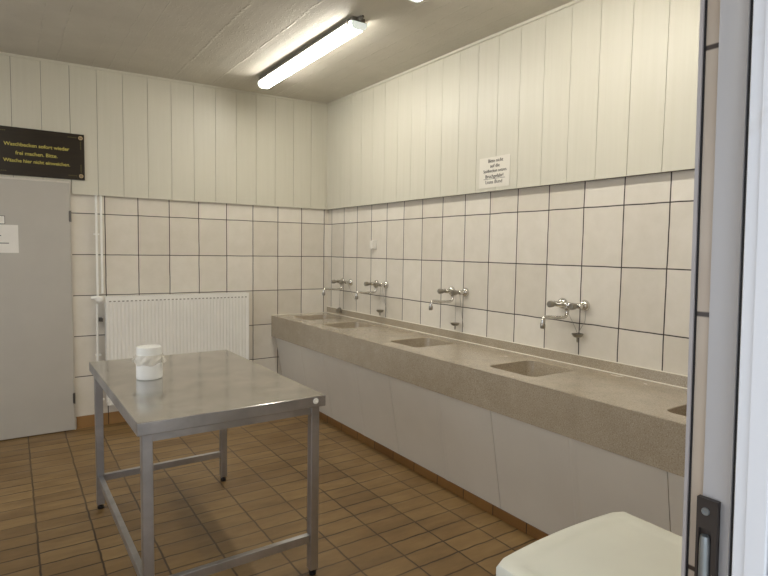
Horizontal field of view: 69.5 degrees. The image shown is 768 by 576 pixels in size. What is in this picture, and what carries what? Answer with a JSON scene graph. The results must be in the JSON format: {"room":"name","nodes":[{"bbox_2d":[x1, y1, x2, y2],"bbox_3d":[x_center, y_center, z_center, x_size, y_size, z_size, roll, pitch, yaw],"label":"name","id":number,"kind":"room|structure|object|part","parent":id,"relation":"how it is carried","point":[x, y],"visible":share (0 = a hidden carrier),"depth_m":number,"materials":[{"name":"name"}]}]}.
{"room":"communal laundry room","nodes":[
{"label":"communal laundry room","id":0,"kind":"room"},
{"bbox_2d":[71,182,328,428],"bbox_3d":[-2.601,-0.276,4.575,5.200,3.110,0.250,-2,5,-34],"label":"wall","id":1,"kind":"structure","parent":0,"point":[278,256],"depth_m":5.02,"materials":[{"name":"beige tile"}]},
{"bbox_2d":[0,176,75,439],"bbox_3d":[-2.901,0.169,4.223,0.928,2.020,0.054,-2,5,-34],"label":"door","id":2,"kind":"structure","parent":1,"relation":"in","point":[37,358],"depth_m":4.33,"materials":[{"name":"grey metal"}]},
{"bbox_2d":[0,215,4,223],"bbox_3d":[-2.908,-0.513,4.141,0.118,0.064,0.004,-2,5,-34],"label":"plaque","id":3,"kind":"object","parent":2,"relation":"attached to","point":[2,218],"visible":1,"depth_m":4.16,"materials":[{"name":"white plastic"}]},
{"bbox_2d":[0,225,18,252],"bbox_3d":[-2.883,-0.372,4.170,0.214,0.212,0.002,-2,5,-34],"label":"notice","id":4,"kind":"object","parent":2,"relation":"attached to","point":[9,243],"visible":1,"depth_m":4.20,"materials":[{"name":"white paper"}]},
{"bbox_2d":[0,125,84,179],"bbox_3d":[-2.675,-1.040,4.273,0.638,0.360,0.018,-2,5,-34],"label":"sign","id":5,"kind":"object","parent":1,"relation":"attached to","point":[23,151],"visible":1,"depth_m":4.28,"materials":[{"name":"brown wood"}]},
{"bbox_2d":[91,195,104,399],"bbox_3d":[-2.357,0.091,4.551,0.099,1.694,0.108,-2,5,-34],"label":"pipe","id":6,"kind":"object","parent":1,"relation":"attached to","point":[97,298],"visible":0.89,"depth_m":4.54,"materials":[{"name":"white metal"}]},
{"bbox_2d":[77,411,125,428],"bbox_3d":[-1.777,1.091,5.082,1.835,0.100,0.009,-2,5,-34],"label":"baseboard","id":7,"kind":"structure","parent":1,"relation":"attached to","point":[110,417],"depth_m":4.68,"materials":[{"name":"brown tile"}]},
{"bbox_2d":[0,55,325,209],"bbox_3d":[-2.525,-1.286,4.382,4.659,1.068,0.024,-2,5,-34],"label":"wall paneling","id":8,"kind":"structure","parent":1,"relation":"attached to","point":[147,138],"depth_m":4.83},
{"bbox_2d":[104,292,248,405],"bbox_3d":[-1.813,0.506,4.944,1.213,0.904,0.121,-2,5,-34],"label":"radiator","id":9,"kind":"object","parent":1,"relation":"attached to","point":[199,322],"visible":0.69,"depth_m":4.86,"materials":[{"name":"white metal"}]},
{"bbox_2d":[104,292,246,297],"bbox_3d":[-1.797,0.059,4.901,1.213,0.006,0.086,-2,5,-34],"label":"grille","id":10,"kind":"object","parent":9,"relation":"attached to","point":[233,294],"depth_m":4.91,"materials":[{"name":"white metal"}]},
{"bbox_2d":[325,106,327,209],"bbox_3d":[-0.588,-1.331,5.665,0.012,1.048,0.010,-2,5,-34],"label":"trim","id":11,"kind":"structure","parent":1,"relation":"attached to","point":[326,106],"depth_m":5.65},
{"bbox_2d":[319,411,548,539],"bbox_3d":[0.318,1.241,3.648,0.012,0.058,4.740,-2,5,-34],"label":"baseboard","id":12,"kind":"structure","parent":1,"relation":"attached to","point":[530,530],"depth_m":3.52,"materials":[{"name":"brown tile"}]},
{"bbox_2d":[0,415,537,575],"bbox_3d":[-1.228,1.376,2.608,4.700,0.120,4.750,-2,5,-34],"label":"floor","id":13,"kind":"structure","parent":0,"point":[378,516],"depth_m":3.18,"materials":[{"name":"brown tile"}]},
{"bbox_2d":[89,350,324,575],"bbox_3d":[-0.977,0.877,2.856,0.796,0.850,1.332,-2,5,-35],"label":"steel table","id":14,"kind":"object","parent":13,"relation":"on","point":[197,392],"visible":1,"depth_m":2.51,"materials":[{"name":"silver metal"}]},
{"bbox_3d":[-1.628,0.857,3.165,0.040,0.772,0.040,-2,5,-35],"label":"leg","id":15,"kind":"part","parent":14,"relation":"part of","materials":[{"name":"metal"}]},
{"bbox_3d":[-0.916,0.937,2.143,0.040,0.772,0.040,-2,5,-35],"label":"leg","id":16,"kind":"part","parent":14,"relation":"part of","materials":[{"name":"metal"}]},
{"bbox_2d":[132,344,165,380],"bbox_3d":[-1.179,0.372,2.780,0.148,0.161,0.141,-2,5,-34],"label":"plastic jar","id":17,"kind":"object","parent":14,"relation":"on","point":[148,359],"visible":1,"depth_m":2.73,"materials":[{"name":"white plastic"}]},
{"bbox_3d":[-1.178,0.313,2.775,0.122,0.043,0.122,-2,5,-34],"label":"screw lid","id":18,"kind":"part","parent":17,"relation":"part of","materials":[{"name":"white plastic"}]},
{"bbox_3d":[-1.040,0.839,3.574,0.040,0.772,0.040,-2,5,-35],"label":"leg","id":19,"kind":"part","parent":14,"relation":"part of","materials":[{"name":"metal"}]},
{"bbox_3d":[-0.616,0.561,2.322,0.676,0.036,0.024,-2,5,-35],"label":"apron rail","id":20,"kind":"part","parent":14,"relation":"part of","materials":[{"name":"metal"}]},
{"bbox_3d":[-0.328,0.919,2.551,0.040,0.772,0.040,-2,5,-35],"label":"leg","id":21,"kind":"part","parent":14,"relation":"part of","materials":[{"name":"metal"}]},
{"bbox_2d":[271,306,687,536],"bbox_3d":[0.465,0.809,3.713,0.629,0.916,4.739,-2,5,-34],"label":"sink counter","id":22,"kind":"object","parent":13,"relation":"on","point":[554,440],"visible":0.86,"depth_m":3.08,"materials":[{"name":"beige stone"}]},
{"bbox_2d":[296,315,336,319],"bbox_3d":[-0.656,0.353,5.381,0.364,0.130,0.325,-2,5,-34],"label":"basin","id":23,"kind":"object","parent":22,"relation":"in","point":[303,317],"depth_m":5.52,"materials":[{"name":"beige stone"}]},
{"bbox_2d":[324,322,372,327],"bbox_3d":[-0.304,0.394,4.861,0.364,0.130,0.335,-2,5,-34],"label":"basin","id":24,"kind":"object","parent":22,"relation":"in","point":[338,324],"depth_m":5.01,"materials":[{"name":"beige stone"}]},
{"bbox_2d":[391,338,452,346],"bbox_3d":[0.274,0.460,4.005,0.364,0.130,0.335,-2,5,-34],"label":"basin","id":25,"kind":"object","parent":22,"relation":"in","point":[409,342],"depth_m":4.15,"materials":[{"name":"beige stone"}]},
{"bbox_2d":[490,361,572,376],"bbox_3d":[0.840,0.525,3.165,0.364,0.130,0.340,-2,5,-34],"label":"basin","id":26,"kind":"object","parent":22,"relation":"in","point":[523,368],"depth_m":3.31,"materials":[{"name":"beige stone"}]},
{"bbox_2d":[668,405,686,415],"bbox_3d":[1.424,0.593,2.301,0.364,0.130,0.340,-2,5,-34],"label":"basin","id":27,"kind":"object","parent":22,"relation":"in","point":[680,410],"depth_m":2.40,"materials":[{"name":"beige stone"}]},
{"bbox_2d":[496,512,681,575],"bbox_3d":[0.516,1.010,1.163,0.452,0.858,0.407,-2,5,-34],"label":"washing machine","id":28,"kind":"object","parent":13,"relation":"on","point":[614,543],"visible":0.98,"depth_m":1.21,"materials":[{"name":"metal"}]},
{"bbox_2d":[0,0,573,103],"bbox_3d":[-1.186,-1.693,2.410,5.200,0.368,5.230,-2,5,-34],"label":"ceiling","id":29,"kind":"structure","parent":0,"point":[231,44],"depth_m":3.71,"materials":[{"name":"paint"}]},
{"bbox_2d":[257,15,366,88],"bbox_3d":[-0.580,-1.693,4.048,0.122,0.089,1.608,-2,5,-34],"label":"ceiling light","id":30,"kind":"object","parent":29,"relation":"attached to","point":[352,26],"visible":0.99,"depth_m":3.86,"materials":[{"name":"white plastic"}]},
{"bbox_2d":[328,169,694,375],"bbox_3d":[0.912,-0.169,3.794,0.250,3.110,4.980,-2,5,-34],"label":"wall","id":31,"kind":"structure","parent":0,"point":[622,246],"depth_m":3.46,"materials":[{"name":"beige tile"}]},
{"bbox_2d":[322,278,352,294],"bbox_3d":[-0.475,-0.011,5.397,0.267,0.162,0.222,-2,5,-34],"label":"tap","id":32,"kind":"object","parent":31,"relation":"attached to","point":[342,281],"visible":1,"depth_m":5.38,"materials":[{"name":"silver metal"}]},
{"bbox_3d":[-0.497,0.007,5.391,0.215,0.071,0.022,-1,4,-30],"label":"spout","id":33,"kind":"part","parent":32,"relation":"part of","materials":[{"name":"silver metal"}]},
{"bbox_2d":[336,285,355,312],"bbox_3d":[-0.378,0.107,5.411,0.062,0.302,0.274,-2,5,-37],"label":"plug","id":34,"kind":"object","parent":32,"relation":"hanging from","point":[338,310],"visible":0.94,"depth_m":5.50,"materials":[{"name":"silver metal"}]},
{"bbox_2d":[355,280,388,298],"bbox_3d":[-0.133,0.016,4.890,0.267,0.162,0.222,-2,5,-34],"label":"tap","id":35,"kind":"object","parent":31,"relation":"attached to","point":[375,283],"visible":1,"depth_m":4.88,"materials":[{"name":"silver metal"}]},
{"bbox_3d":[-0.155,0.034,4.885,0.215,0.071,0.022,-1,4,-30],"label":"spout","id":36,"kind":"part","parent":35,"relation":"part of","materials":[{"name":"silver metal"}]},
{"bbox_2d":[376,287,386,314],"bbox_3d":[-0.025,0.115,4.894,0.068,0.266,0.102,-2,5,-34],"label":"plug","id":37,"kind":"object","parent":35,"relation":"hanging from","point":[378,311],"visible":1,"depth_m":4.89,"materials":[{"name":"silver metal"}]},
{"bbox_2d":[370,240,376,248],"bbox_3d":[-0.101,-0.393,5.034,0.034,0.084,0.076,-2,5,-34],"label":"wall box","id":38,"kind":"object","parent":31,"relation":"attached to","point":[373,243],"visible":1,"depth_m":5.01,"materials":[{"name":"white plastic"}]},
{"bbox_2d":[429,286,468,309],"bbox_3d":[0.444,0.076,4.035,0.267,0.162,0.222,-2,5,-34],"label":"tap","id":39,"kind":"object","parent":31,"relation":"attached to","point":[465,292],"visible":1,"depth_m":4.02,"materials":[{"name":"silver metal"}]},
{"bbox_3d":[0.431,0.024,4.117,0.065,0.040,0.039,-2,5,-34],"label":"handle","id":40,"kind":"part","parent":39,"relation":"part of","materials":[{"name":"silver metal"}]},
{"bbox_3d":[0.422,0.095,4.030,0.215,0.071,0.022,-1,4,-30],"label":"spout","id":41,"kind":"part","parent":39,"relation":"part of","materials":[{"name":"silver metal"}]},
{"bbox_3d":[0.517,0.034,3.989,0.065,0.040,0.039,-2,5,-34],"label":"handle","id":42,"kind":"part","parent":39,"relation":"part of","materials":[{"name":"silver metal"}]},
{"bbox_2d":[451,300,463,328],"bbox_3d":[0.533,0.174,4.068,0.068,0.270,0.091,-2,5,-34],"label":"plug","id":43,"kind":"object","parent":39,"relation":"hanging from","point":[454,324],"visible":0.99,"depth_m":4.07,"materials":[{"name":"silver metal"}]},
{"bbox_2d":[479,154,509,188],"bbox_3d":[0.741,-0.781,3.719,0.004,0.204,0.284,-2,5,-34],"label":"printed notice","id":44,"kind":"object","parent":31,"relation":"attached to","point":[493,171],"visible":1,"depth_m":3.72,"materials":[{"name":"paper"}]},
{"bbox_2d":[327,0,699,209],"bbox_3d":[0.744,-1.191,3.740,0.040,1.068,4.750,-2,5,-34],"label":"wall paneling","id":45,"kind":"structure","parent":31,"relation":"attached to","point":[586,90],"depth_m":3.40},
{"bbox_2d":[540,298,589,328],"bbox_3d":[1.010,0.148,3.197,0.267,0.162,0.222,-2,5,-34],"label":"tap","id":46,"kind":"object","parent":31,"relation":"attached to","point":[584,305],"visible":1,"depth_m":3.19,"materials":[{"name":"silver metal"}]},
{"bbox_3d":[0.997,0.095,3.278,0.065,0.040,0.039,-2,5,-34],"label":"handle","id":47,"kind":"part","parent":46,"relation":"part of","materials":[{"name":"silver metal"}]},
{"bbox_3d":[0.988,0.166,3.192,0.215,0.071,0.022,-1,4,-30],"label":"spout","id":48,"kind":"part","parent":46,"relation":"part of","materials":[{"name":"silver metal"}]},
{"bbox_3d":[1.083,0.105,3.151,0.065,0.040,0.039,-2,5,-34],"label":"handle","id":49,"kind":"part","parent":46,"relation":"part of","materials":[{"name":"silver metal"}]},
{"bbox_2d":[569,314,585,341],"bbox_3d":[1.117,0.217,3.208,0.068,0.195,0.093,0,4,-18],"label":"plug","id":50,"kind":"object","parent":46,"relation":"hanging from","point":[576,335],"visible":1,"depth_m":3.19,"materials":[{"name":"silver metal"}]},
{"bbox_2d":[688,0,719,575],"bbox_3d":[0.192,-0.013,0.436,4.700,2.992,0.266,-2,5,-34],"label":"wall","id":51,"kind":"structure","parent":0,"point":[713,8],"depth_m":0.70,"materials":[{"name":"grey paint"}]},
{"bbox_2d":[0,0,583,105],"bbox_3d":[-1.191,-1.610,2.386,4.660,0.108,4.724,-2,5,-34],"label":"trim","id":52,"kind":"structure","parent":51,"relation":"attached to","point":[571,3],"depth_m":4.40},
{"bbox_2d":[681,0,704,575],"bbox_3d":[0.528,0.410,0.830,0.324,2.100,0.053,-2,5,-34],"label":"trim","id":53,"kind":"structure","parent":51,"relation":"attached to","point":[702,2],"depth_m":0.71,"materials":[{"name":"grey metal"}]},
{"bbox_2d":[686,0,707,575],"bbox_3d":[0.409,0.415,0.741,0.021,2.100,0.042,-2,5,-34],"label":"trim","id":54,"kind":"structure","parent":51,"relation":"attached to","point":[706,1],"depth_m":0.71,"materials":[{"name":"black rubber"}]},
{"bbox_2d":[694,0,767,575],"bbox_3d":[0.038,0.432,0.399,0.979,2.100,0.156,-2,5,-34],"label":"door","id":55,"kind":"structure","parent":51,"relation":"in","point":[732,508],"depth_m":0.66,"materials":[{"name":"grey plastic"}]},
{"bbox_3d":[0.407,0.393,0.700,0.008,0.258,0.030,-2,5,-34],"label":"strike plate","id":56,"kind":"part","parent":55,"relation":"part of","materials":[{"name":"metal"}]},
{"bbox_3d":[0.434,0.421,0.655,0.036,2.100,0.078,-2,5,-34],"label":"frame","id":57,"kind":"part","parent":55,"relation":"part of","materials":[{"name":"white plastic"}]}
]}

